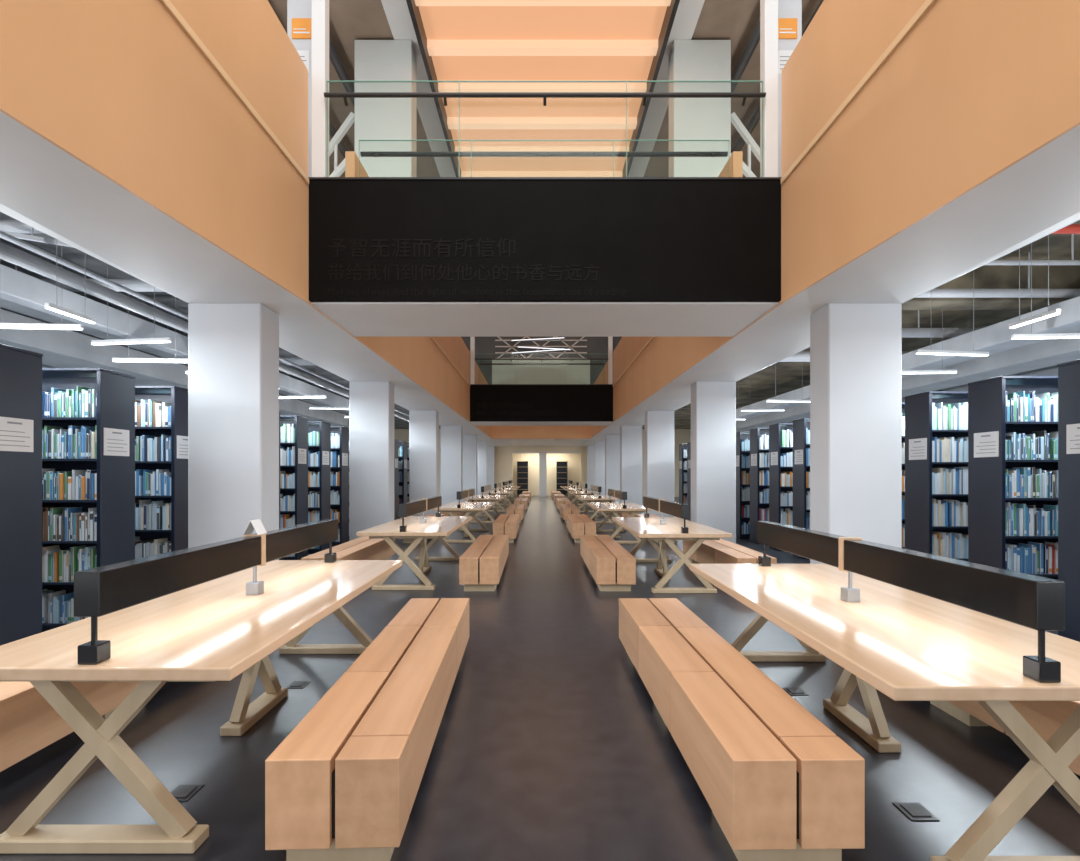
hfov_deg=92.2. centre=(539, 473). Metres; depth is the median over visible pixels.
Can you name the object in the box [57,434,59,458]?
book
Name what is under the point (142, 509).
book
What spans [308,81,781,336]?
footbridge
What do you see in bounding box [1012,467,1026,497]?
book
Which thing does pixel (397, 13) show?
ceiling
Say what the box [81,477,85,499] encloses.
book
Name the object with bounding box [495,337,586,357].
lattice
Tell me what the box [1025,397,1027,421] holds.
book
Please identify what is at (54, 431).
book
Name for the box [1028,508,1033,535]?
book
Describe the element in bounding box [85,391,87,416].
book
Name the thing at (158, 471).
book
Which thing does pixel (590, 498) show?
table
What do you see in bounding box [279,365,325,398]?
linear light
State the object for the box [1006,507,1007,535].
book
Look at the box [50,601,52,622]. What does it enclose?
book
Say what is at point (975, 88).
wall
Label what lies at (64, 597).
book
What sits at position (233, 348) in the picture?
column
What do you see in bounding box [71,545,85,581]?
book
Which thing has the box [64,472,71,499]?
book
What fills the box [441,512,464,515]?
bench
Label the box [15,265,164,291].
ceiling pipe
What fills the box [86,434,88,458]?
book
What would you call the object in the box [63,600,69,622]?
book
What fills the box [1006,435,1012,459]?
book
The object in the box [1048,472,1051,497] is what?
book
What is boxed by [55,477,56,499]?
book
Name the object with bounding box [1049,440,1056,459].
book
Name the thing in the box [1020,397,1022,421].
book
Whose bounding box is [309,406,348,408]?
linear light
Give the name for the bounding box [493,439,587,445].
ceiling
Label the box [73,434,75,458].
book
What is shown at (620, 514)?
bench
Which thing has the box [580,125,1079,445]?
ceiling
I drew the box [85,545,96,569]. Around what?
book
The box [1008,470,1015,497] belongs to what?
book
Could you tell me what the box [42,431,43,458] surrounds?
book
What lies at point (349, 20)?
ceiling
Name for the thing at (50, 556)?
book
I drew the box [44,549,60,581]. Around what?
book
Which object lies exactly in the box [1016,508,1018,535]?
book
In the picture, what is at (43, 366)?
wall
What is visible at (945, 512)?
books
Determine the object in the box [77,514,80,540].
book
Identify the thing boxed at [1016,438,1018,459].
book
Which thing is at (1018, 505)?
book
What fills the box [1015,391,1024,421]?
book
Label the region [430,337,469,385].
trim
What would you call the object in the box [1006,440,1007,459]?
book
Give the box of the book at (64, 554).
[64,554,65,581]
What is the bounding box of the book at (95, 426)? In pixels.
[95,426,96,458]
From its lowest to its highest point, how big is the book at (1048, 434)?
0.255 m
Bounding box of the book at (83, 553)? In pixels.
[82,552,84,569]
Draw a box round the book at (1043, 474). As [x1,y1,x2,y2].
[1042,473,1044,497]
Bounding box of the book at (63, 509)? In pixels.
[62,507,69,540]
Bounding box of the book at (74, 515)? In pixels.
[73,514,76,540]
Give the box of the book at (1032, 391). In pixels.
[1025,391,1034,421]
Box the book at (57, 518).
[57,518,58,540]
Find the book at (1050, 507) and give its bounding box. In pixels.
[1043,505,1057,535]
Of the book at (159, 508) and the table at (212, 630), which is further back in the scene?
the book at (159, 508)
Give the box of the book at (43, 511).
[43,511,44,540]
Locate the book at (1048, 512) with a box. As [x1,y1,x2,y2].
[1047,511,1049,535]
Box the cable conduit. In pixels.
[0,227,73,247]
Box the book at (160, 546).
[159,544,164,553]
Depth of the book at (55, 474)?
4.70 m
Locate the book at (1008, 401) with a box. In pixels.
[1007,400,1009,421]
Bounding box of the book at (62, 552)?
[59,549,68,581]
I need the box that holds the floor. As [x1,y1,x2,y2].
[0,496,1079,860]
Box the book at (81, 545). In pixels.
[69,545,82,581]
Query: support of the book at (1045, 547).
on the bookcase at (988, 427)
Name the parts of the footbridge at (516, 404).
handrail, handrail, edge trim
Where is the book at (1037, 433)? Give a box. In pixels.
[1032,431,1045,459]
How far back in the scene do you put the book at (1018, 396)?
5.08 m
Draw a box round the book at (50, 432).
[48,431,51,458]
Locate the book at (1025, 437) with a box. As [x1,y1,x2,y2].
[1025,437,1026,459]
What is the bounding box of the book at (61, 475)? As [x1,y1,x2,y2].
[59,473,63,499]
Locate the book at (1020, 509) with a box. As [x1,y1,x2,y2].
[1018,508,1022,535]
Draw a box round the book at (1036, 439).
[1035,438,1037,459]
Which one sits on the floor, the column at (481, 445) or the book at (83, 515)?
the column at (481, 445)
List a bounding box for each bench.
[0,681,140,771]
[265,598,468,860]
[301,536,394,559]
[403,514,443,542]
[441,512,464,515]
[459,535,508,590]
[493,514,518,542]
[507,504,523,522]
[514,498,527,511]
[519,494,529,502]
[522,491,530,497]
[551,491,560,497]
[553,494,564,503]
[556,498,570,511]
[560,504,579,522]
[567,514,595,542]
[580,535,635,590]
[612,513,637,516]
[619,598,864,860]
[635,514,675,542]
[683,538,776,563]
[930,701,1079,775]
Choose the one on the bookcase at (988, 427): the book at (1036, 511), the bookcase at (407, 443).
the book at (1036, 511)
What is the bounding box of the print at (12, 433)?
[0,421,29,446]
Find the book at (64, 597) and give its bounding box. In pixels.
[60,592,73,622]
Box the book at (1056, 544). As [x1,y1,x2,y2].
[1045,541,1057,548]
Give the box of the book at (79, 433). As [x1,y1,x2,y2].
[78,432,80,458]
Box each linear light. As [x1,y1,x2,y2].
[0,323,83,329]
[45,239,95,323]
[91,264,171,344]
[112,274,187,362]
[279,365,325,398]
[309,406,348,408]
[736,381,745,419]
[741,409,784,410]
[766,363,809,402]
[902,310,956,373]
[915,270,988,355]
[1009,235,1060,327]
[1011,243,1079,338]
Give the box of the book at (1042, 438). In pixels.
[1041,437,1043,459]
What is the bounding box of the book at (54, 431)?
[52,429,59,458]
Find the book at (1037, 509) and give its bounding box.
[1036,508,1044,535]
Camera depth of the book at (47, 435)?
4.70 m
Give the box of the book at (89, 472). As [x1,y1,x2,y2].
[87,470,96,499]
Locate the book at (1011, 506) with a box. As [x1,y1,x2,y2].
[1010,505,1012,535]
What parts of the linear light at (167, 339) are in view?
suspension rod, suspension rod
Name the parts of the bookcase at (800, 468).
panel, panel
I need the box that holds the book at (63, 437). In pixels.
[61,435,64,458]
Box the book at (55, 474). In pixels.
[54,473,56,499]
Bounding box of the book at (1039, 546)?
[1028,542,1042,573]
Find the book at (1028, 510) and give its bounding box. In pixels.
[1028,510,1029,535]
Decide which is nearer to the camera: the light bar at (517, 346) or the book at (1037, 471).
the book at (1037, 471)
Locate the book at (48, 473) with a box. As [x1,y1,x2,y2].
[47,472,49,499]
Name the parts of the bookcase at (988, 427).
panel, panel, shelf, shelf, shelf, shelf, panel, shelf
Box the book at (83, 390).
[82,389,87,416]
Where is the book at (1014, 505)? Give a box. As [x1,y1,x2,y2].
[1010,503,1015,535]
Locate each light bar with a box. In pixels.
[511,337,564,341]
[511,349,562,353]
[517,346,570,350]
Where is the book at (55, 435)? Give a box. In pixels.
[54,434,56,458]
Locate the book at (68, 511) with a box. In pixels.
[65,507,81,540]
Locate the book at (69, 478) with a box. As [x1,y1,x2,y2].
[68,477,71,499]
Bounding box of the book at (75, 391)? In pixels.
[75,391,76,416]
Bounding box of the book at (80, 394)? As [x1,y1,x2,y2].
[79,393,81,416]
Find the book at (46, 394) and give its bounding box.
[45,393,50,416]
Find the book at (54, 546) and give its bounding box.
[42,545,58,581]
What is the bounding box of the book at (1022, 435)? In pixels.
[1021,434,1024,459]
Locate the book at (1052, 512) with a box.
[1044,509,1054,535]
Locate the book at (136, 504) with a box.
[135,503,138,529]
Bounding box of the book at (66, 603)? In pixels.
[65,600,70,622]
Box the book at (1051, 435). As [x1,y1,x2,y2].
[1046,432,1057,438]
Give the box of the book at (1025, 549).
[1024,548,1027,573]
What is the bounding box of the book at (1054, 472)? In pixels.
[1046,470,1057,497]
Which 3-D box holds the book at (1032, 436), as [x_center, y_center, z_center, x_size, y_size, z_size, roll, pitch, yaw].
[4.834,-0.266,5.153,0.024,0.255,0.136,0,0,0]
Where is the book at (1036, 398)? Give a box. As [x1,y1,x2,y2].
[1035,397,1038,421]
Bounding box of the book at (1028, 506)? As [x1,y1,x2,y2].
[1026,505,1035,535]
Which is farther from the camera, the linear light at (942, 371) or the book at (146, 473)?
the linear light at (942, 371)
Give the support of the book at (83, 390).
on the bookcase at (114, 464)
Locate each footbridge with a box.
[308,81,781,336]
[470,358,612,425]
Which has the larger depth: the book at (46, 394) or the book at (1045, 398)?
the book at (1045, 398)
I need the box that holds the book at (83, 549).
[79,548,84,570]
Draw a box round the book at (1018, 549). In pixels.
[1017,548,1019,571]
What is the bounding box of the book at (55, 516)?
[53,514,61,540]
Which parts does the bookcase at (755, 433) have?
panel, panel, panel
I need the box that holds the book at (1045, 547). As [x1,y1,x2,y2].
[1043,544,1047,573]
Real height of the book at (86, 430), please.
0.285 m
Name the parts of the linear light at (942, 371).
suspension rod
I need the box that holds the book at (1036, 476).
[1035,475,1038,497]
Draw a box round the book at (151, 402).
[150,401,160,426]
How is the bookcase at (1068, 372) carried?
on the floor
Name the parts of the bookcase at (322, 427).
panel, panel, panel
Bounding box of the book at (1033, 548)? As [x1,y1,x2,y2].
[1018,543,1035,573]
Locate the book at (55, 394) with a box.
[54,393,57,416]
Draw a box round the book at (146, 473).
[145,472,152,495]
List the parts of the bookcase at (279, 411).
panel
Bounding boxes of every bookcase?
[0,344,42,645]
[42,368,135,631]
[135,386,187,551]
[279,411,280,559]
[280,415,307,559]
[308,421,330,553]
[330,426,348,546]
[394,439,398,519]
[399,441,406,502]
[407,443,408,496]
[517,461,527,495]
[556,461,567,495]
[679,444,686,519]
[687,442,690,520]
[736,431,749,538]
[750,428,768,543]
[769,423,792,550]
[793,418,809,558]
[902,403,904,548]
[905,391,967,561]
[968,376,1057,579]
[1057,359,1079,641]
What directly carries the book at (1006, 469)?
on the bookcase at (988, 427)
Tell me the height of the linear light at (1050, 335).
1.360 m
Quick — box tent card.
[243,519,266,534]
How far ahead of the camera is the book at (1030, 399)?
5.08 m
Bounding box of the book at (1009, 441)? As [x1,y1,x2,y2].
[1008,440,1010,459]
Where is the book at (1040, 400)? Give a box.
[1039,399,1041,421]
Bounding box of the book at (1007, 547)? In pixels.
[1006,546,1008,569]
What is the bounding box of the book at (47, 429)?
[44,426,62,458]
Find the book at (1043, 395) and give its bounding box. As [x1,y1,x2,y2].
[1035,393,1049,421]
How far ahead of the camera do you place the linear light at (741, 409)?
12.35 m
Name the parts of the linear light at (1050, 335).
suspension rod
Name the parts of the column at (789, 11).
sign plate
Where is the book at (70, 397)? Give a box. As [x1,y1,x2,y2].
[69,396,71,416]
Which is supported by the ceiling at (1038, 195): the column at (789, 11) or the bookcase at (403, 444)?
the column at (789, 11)
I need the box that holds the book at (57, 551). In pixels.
[53,551,58,581]
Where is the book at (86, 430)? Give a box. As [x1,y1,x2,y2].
[83,427,94,458]
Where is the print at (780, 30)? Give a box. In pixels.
[779,29,795,32]
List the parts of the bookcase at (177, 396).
shelf, shelf, shelf, shelf, panel, panel, panel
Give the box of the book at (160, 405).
[159,404,161,426]
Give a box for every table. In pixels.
[0,560,401,853]
[357,516,471,589]
[432,502,494,542]
[464,495,505,522]
[481,491,512,511]
[492,488,517,504]
[499,486,520,499]
[560,486,580,499]
[563,488,589,504]
[568,491,600,511]
[575,495,618,522]
[587,502,651,543]
[612,517,732,592]
[689,564,1079,860]
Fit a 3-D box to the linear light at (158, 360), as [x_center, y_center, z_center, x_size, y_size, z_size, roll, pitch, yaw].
[-5.201,-2.180,6.973,1.000,1.360,0.045,0,0,-4]
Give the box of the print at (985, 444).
[976,435,995,453]
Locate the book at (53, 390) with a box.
[51,388,65,416]
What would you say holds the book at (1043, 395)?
on the bookcase at (988, 427)
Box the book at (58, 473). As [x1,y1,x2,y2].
[57,472,63,499]
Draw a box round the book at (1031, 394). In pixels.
[1025,393,1033,421]
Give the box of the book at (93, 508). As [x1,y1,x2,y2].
[88,507,96,540]
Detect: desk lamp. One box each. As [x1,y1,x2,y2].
[74,519,337,664]
[398,496,441,531]
[457,488,474,507]
[481,485,490,497]
[494,483,500,492]
[573,481,578,488]
[580,483,587,492]
[591,485,601,497]
[608,489,626,508]
[643,496,689,532]
[757,521,1064,682]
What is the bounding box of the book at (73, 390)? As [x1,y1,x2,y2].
[72,389,76,416]
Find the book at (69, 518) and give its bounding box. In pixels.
[69,518,70,540]
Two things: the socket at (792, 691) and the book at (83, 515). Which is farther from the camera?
the book at (83, 515)
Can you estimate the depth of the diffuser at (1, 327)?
5.36 m
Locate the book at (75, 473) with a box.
[72,470,86,499]
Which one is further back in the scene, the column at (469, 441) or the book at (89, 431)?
the column at (469, 441)
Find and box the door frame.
[512,452,580,496]
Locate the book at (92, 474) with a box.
[91,473,94,499]
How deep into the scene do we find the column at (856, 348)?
5.31 m
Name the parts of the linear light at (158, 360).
suspension rod, suspension rod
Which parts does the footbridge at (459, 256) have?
handrail, handrail, edge trim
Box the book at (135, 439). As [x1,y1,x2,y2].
[135,439,136,460]
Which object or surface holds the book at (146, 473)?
on the bookcase at (177, 396)
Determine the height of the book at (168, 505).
0.270 m
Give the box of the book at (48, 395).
[47,394,50,416]
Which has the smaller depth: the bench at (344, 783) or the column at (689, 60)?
the bench at (344, 783)
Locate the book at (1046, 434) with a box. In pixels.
[1046,434,1047,459]
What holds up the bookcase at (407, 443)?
on the floor
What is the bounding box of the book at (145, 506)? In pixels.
[144,505,146,529]
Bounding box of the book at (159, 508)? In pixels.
[157,506,161,529]
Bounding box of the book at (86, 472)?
[85,472,86,499]
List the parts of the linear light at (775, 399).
suspension rod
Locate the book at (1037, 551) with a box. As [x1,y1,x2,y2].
[1037,551,1038,573]
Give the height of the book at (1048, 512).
0.240 m
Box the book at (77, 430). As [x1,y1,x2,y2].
[76,429,80,458]
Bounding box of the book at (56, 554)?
[54,552,58,581]
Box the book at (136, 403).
[135,402,140,426]
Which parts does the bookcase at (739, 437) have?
panel, panel, panel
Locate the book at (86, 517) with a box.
[85,516,87,540]
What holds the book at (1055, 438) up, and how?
on the bookcase at (988, 427)
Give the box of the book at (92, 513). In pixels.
[90,511,96,540]
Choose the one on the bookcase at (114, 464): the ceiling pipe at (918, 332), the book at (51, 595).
the book at (51, 595)
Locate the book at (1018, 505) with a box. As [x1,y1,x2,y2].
[1012,503,1025,535]
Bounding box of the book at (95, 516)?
[94,514,96,540]
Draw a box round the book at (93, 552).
[90,548,96,568]
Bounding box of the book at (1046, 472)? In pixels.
[1046,472,1047,497]
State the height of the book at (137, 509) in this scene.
0.240 m
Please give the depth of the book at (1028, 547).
5.08 m
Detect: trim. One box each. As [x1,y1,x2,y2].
[160,0,308,183]
[406,0,460,176]
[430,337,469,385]
[613,337,653,385]
[622,0,679,176]
[781,0,935,183]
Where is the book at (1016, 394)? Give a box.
[1016,394,1017,421]
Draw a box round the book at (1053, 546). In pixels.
[1043,543,1054,573]
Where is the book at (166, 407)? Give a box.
[165,406,167,426]
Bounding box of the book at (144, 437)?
[142,435,153,460]
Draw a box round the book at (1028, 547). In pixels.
[1017,545,1030,573]
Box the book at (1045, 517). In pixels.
[1044,511,1046,535]
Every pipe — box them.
[0,220,42,232]
[0,231,408,415]
[0,241,408,421]
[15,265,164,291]
[82,295,184,301]
[85,325,187,344]
[160,357,314,364]
[329,36,353,105]
[329,119,347,158]
[674,219,1079,410]
[731,0,823,152]
[731,18,759,91]
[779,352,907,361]
[902,310,980,337]
[915,253,1079,297]
[985,234,1079,264]
[1051,224,1079,233]
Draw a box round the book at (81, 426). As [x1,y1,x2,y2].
[81,426,94,458]
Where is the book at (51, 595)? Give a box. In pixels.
[48,590,65,622]
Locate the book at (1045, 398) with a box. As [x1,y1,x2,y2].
[1039,397,1046,421]
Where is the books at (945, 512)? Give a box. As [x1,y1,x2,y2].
[42,399,1057,593]
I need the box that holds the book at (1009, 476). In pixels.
[1008,475,1011,497]
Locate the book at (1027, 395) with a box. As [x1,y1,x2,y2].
[1025,394,1029,421]
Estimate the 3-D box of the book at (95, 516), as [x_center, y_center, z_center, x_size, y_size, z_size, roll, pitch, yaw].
[-4.016,0.486,4.774,0.027,0.240,0.151,0,0,0]
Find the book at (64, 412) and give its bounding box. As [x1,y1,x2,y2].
[63,393,65,416]
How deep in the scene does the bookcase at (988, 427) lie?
5.25 m
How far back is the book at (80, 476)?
4.70 m
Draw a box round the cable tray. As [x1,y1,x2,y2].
[0,298,348,414]
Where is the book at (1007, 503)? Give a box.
[1006,502,1009,535]
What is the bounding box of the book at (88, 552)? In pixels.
[88,552,89,568]
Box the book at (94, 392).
[92,389,96,416]
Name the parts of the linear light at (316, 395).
suspension rod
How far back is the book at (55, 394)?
4.70 m
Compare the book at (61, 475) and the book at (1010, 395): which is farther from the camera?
the book at (1010, 395)
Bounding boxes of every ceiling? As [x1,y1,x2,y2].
[0,112,501,445]
[0,212,440,428]
[268,0,439,176]
[381,0,455,176]
[418,6,666,170]
[462,337,621,383]
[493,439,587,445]
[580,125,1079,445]
[628,0,704,176]
[642,220,1079,428]
[644,0,820,176]
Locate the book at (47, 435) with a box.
[46,434,48,458]
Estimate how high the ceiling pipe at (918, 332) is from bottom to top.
0.580 m
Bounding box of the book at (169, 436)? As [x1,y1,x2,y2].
[169,436,170,460]
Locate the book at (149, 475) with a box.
[148,473,152,495]
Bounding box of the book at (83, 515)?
[81,512,87,540]
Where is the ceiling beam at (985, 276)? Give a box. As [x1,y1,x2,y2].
[902,265,1079,309]
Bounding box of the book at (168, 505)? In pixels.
[168,505,169,529]
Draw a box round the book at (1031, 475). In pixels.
[1030,475,1031,497]
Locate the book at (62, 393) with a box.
[62,393,63,416]
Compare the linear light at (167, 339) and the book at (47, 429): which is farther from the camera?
the linear light at (167, 339)
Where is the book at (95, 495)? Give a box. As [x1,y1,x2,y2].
[94,473,96,499]
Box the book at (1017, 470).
[1008,469,1019,497]
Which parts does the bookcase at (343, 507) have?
panel, panel, panel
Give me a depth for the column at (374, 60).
9.80 m
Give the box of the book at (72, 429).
[68,426,80,458]
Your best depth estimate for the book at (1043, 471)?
5.08 m
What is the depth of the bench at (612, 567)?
6.43 m
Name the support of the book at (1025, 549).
on the bookcase at (988, 427)
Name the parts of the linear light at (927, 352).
suspension rod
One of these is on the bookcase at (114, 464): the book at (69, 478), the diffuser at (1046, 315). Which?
the book at (69, 478)
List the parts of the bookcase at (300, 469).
shelf, shelf, panel, panel, panel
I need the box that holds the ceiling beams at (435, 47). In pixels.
[415,0,670,176]
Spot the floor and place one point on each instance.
(550, 744)
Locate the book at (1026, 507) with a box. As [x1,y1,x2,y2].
[1026,507,1027,535]
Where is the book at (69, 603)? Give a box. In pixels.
[68,601,70,622]
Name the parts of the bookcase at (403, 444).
panel, panel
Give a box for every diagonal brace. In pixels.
[329,112,353,176]
[731,112,759,176]
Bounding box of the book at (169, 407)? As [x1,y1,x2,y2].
[168,406,170,426]
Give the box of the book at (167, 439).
[166,438,168,460]
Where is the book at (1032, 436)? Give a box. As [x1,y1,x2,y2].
[1025,434,1034,459]
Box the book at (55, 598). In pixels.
[53,595,59,622]
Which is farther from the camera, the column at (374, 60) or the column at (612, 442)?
the column at (612, 442)
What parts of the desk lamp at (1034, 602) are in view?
post, post, post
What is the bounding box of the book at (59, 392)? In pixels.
[58,391,65,416]
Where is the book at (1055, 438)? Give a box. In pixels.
[1049,438,1057,459]
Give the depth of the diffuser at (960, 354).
6.54 m
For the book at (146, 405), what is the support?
on the bookcase at (177, 396)
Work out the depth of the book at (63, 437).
4.70 m
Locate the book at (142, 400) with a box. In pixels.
[141,399,147,426]
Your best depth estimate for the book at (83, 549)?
4.70 m
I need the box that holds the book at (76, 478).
[75,477,78,499]
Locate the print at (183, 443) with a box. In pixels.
[179,439,187,454]
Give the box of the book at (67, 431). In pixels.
[67,431,68,458]
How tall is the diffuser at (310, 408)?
0.012 m
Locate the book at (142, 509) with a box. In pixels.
[141,508,143,529]
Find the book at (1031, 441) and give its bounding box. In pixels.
[1030,440,1032,459]
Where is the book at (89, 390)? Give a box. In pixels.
[88,389,91,416]
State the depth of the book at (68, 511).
4.71 m
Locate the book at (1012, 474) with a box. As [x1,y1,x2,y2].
[1008,473,1013,497]
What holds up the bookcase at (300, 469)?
on the floor
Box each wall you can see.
[0,0,490,437]
[42,364,348,429]
[394,429,689,496]
[491,360,590,438]
[513,453,580,495]
[591,0,1079,437]
[690,365,1057,441]
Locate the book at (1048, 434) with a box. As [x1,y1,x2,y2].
[1048,434,1049,459]
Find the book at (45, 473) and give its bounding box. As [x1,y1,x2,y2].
[44,472,46,499]
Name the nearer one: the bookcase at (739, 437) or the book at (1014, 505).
the book at (1014, 505)
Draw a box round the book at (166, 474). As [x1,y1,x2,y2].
[164,472,170,495]
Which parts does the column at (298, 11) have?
sign plate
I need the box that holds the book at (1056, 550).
[1055,549,1057,573]
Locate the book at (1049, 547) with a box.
[1048,546,1051,573]
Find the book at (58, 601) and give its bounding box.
[57,600,59,622]
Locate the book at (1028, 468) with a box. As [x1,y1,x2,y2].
[1027,467,1030,497]
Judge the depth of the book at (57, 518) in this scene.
4.70 m
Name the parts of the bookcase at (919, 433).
panel, panel, shelf, shelf, shelf, shelf, panel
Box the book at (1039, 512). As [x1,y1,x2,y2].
[1038,511,1040,535]
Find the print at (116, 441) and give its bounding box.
[107,432,126,451]
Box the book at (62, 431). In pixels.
[60,429,67,458]
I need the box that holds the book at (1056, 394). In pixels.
[1050,394,1057,421]
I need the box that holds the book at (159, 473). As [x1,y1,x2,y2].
[159,473,163,495]
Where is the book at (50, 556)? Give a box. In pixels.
[48,553,52,581]
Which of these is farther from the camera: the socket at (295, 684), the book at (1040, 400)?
the book at (1040, 400)
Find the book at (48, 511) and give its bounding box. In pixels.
[48,511,49,540]
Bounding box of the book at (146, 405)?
[145,404,147,426]
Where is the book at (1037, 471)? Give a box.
[1035,469,1041,497]
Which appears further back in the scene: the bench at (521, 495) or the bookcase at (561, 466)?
the bookcase at (561, 466)
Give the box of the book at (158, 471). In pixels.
[156,469,168,495]
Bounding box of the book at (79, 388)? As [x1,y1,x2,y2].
[77,386,90,416]
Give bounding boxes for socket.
[170,785,203,801]
[286,681,310,688]
[783,688,808,695]
[893,802,939,820]
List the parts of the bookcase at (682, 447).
panel, panel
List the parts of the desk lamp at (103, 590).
post, post, post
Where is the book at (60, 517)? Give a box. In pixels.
[59,516,61,540]
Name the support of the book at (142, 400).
on the bookcase at (177, 396)
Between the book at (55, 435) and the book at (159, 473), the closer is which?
the book at (55, 435)
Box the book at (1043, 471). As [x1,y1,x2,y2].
[1042,470,1045,497]
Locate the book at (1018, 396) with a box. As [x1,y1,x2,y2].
[1018,396,1019,421]
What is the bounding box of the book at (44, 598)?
[42,595,47,622]
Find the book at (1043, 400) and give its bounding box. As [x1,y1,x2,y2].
[1042,399,1044,421]
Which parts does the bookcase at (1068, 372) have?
panel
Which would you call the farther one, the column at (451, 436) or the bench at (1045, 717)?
the column at (451, 436)
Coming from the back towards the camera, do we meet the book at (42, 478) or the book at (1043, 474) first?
the book at (1043, 474)
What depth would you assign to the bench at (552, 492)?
28.95 m
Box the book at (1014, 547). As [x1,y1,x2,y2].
[1006,543,1016,571]
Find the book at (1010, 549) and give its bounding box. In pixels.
[1009,547,1011,570]
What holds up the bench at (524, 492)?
on the floor
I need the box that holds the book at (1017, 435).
[1016,434,1020,459]
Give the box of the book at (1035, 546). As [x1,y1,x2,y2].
[1035,546,1036,573]
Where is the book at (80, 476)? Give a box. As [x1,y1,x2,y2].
[79,475,85,499]
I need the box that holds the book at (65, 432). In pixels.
[65,432,66,458]
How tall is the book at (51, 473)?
0.255 m
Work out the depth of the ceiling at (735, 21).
10.01 m
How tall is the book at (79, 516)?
0.225 m
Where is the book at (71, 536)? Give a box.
[70,512,85,540]
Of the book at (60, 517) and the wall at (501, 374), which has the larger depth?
the wall at (501, 374)
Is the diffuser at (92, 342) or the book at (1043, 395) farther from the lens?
the diffuser at (92, 342)
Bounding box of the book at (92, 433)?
[91,432,94,458]
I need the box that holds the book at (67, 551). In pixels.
[66,550,68,581]
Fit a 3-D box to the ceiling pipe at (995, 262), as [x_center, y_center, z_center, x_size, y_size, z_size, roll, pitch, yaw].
[6.560,-2.660,6.150,5.680,0.380,0.057,0,0,0]
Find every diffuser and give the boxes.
[0,326,82,329]
[46,307,94,323]
[91,341,170,344]
[113,360,187,362]
[279,397,325,398]
[310,408,348,408]
[524,347,569,349]
[742,410,783,410]
[766,401,809,402]
[902,372,956,373]
[916,353,987,355]
[1010,313,1059,327]
[1012,336,1079,338]
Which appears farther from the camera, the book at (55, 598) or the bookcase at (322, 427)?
the bookcase at (322, 427)
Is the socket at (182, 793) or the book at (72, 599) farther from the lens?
the book at (72, 599)
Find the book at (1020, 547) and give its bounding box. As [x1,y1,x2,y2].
[1017,546,1023,572]
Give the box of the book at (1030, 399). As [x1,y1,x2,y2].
[1030,399,1031,421]
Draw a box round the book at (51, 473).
[50,472,56,499]
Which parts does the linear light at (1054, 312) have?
suspension rod, suspension rod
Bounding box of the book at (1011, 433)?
[1006,432,1014,459]
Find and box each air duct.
[0,264,348,411]
[0,309,347,425]
[736,296,1079,421]
[738,331,1079,427]
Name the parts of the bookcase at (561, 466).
panel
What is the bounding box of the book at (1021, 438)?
[1021,438,1022,459]
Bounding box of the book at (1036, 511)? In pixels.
[1036,511,1037,535]
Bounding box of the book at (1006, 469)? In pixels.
[1006,469,1007,497]
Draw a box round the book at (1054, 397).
[1050,396,1056,421]
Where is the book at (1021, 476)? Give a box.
[1020,475,1023,497]
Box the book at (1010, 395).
[1007,393,1015,421]
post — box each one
[311,0,328,176]
[470,337,474,383]
[608,337,612,383]
[760,0,777,176]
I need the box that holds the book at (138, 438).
[136,436,139,460]
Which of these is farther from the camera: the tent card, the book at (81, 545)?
the book at (81, 545)
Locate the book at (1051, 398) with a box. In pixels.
[1050,397,1053,421]
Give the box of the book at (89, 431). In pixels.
[89,431,94,458]
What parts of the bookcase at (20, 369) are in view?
panel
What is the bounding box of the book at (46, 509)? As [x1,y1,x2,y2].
[45,507,55,540]
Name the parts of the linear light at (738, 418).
suspension rod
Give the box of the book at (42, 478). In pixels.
[42,478,43,499]
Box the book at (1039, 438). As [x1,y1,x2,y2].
[1035,437,1040,459]
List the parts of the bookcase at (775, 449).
panel, panel, panel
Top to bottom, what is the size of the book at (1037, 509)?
0.270 m
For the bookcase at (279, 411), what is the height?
2.405 m
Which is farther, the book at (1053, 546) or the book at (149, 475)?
the book at (149, 475)
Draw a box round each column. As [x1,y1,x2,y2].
[188,303,278,559]
[287,0,310,184]
[349,381,393,540]
[354,40,416,176]
[409,410,438,515]
[441,426,462,504]
[463,435,476,500]
[477,441,486,494]
[487,446,494,490]
[587,446,593,490]
[594,441,604,494]
[605,435,619,501]
[620,426,641,513]
[645,410,673,516]
[669,40,730,176]
[691,381,735,543]
[778,0,801,184]
[810,303,901,563]
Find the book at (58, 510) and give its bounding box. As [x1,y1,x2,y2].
[50,507,66,540]
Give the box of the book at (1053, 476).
[1052,475,1054,497]
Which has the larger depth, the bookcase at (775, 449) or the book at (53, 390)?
the bookcase at (775, 449)
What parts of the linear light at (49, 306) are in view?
suspension rod, suspension rod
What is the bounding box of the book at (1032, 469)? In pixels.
[1030,467,1034,497]
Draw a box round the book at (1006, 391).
[1006,391,1006,421]
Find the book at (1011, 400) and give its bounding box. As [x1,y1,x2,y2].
[1007,399,1013,421]
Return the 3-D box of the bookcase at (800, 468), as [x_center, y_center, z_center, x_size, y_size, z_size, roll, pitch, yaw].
[5.457,0.247,9.040,1.947,2.405,0.410,0,0,0]
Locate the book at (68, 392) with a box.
[66,389,71,416]
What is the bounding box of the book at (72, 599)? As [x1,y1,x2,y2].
[71,598,73,622]
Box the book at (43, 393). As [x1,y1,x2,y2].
[42,391,48,416]
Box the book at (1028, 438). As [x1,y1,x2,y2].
[1027,437,1029,459]
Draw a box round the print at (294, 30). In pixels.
[293,29,309,32]
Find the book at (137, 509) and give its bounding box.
[136,508,138,529]
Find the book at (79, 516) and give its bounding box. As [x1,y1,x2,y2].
[79,516,80,540]
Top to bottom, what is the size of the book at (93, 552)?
0.300 m
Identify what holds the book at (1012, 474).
on the bookcase at (988, 427)
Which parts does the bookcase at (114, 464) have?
shelf, shelf, shelf, shelf, shelf, shelf, panel, panel, panel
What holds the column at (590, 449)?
on the floor

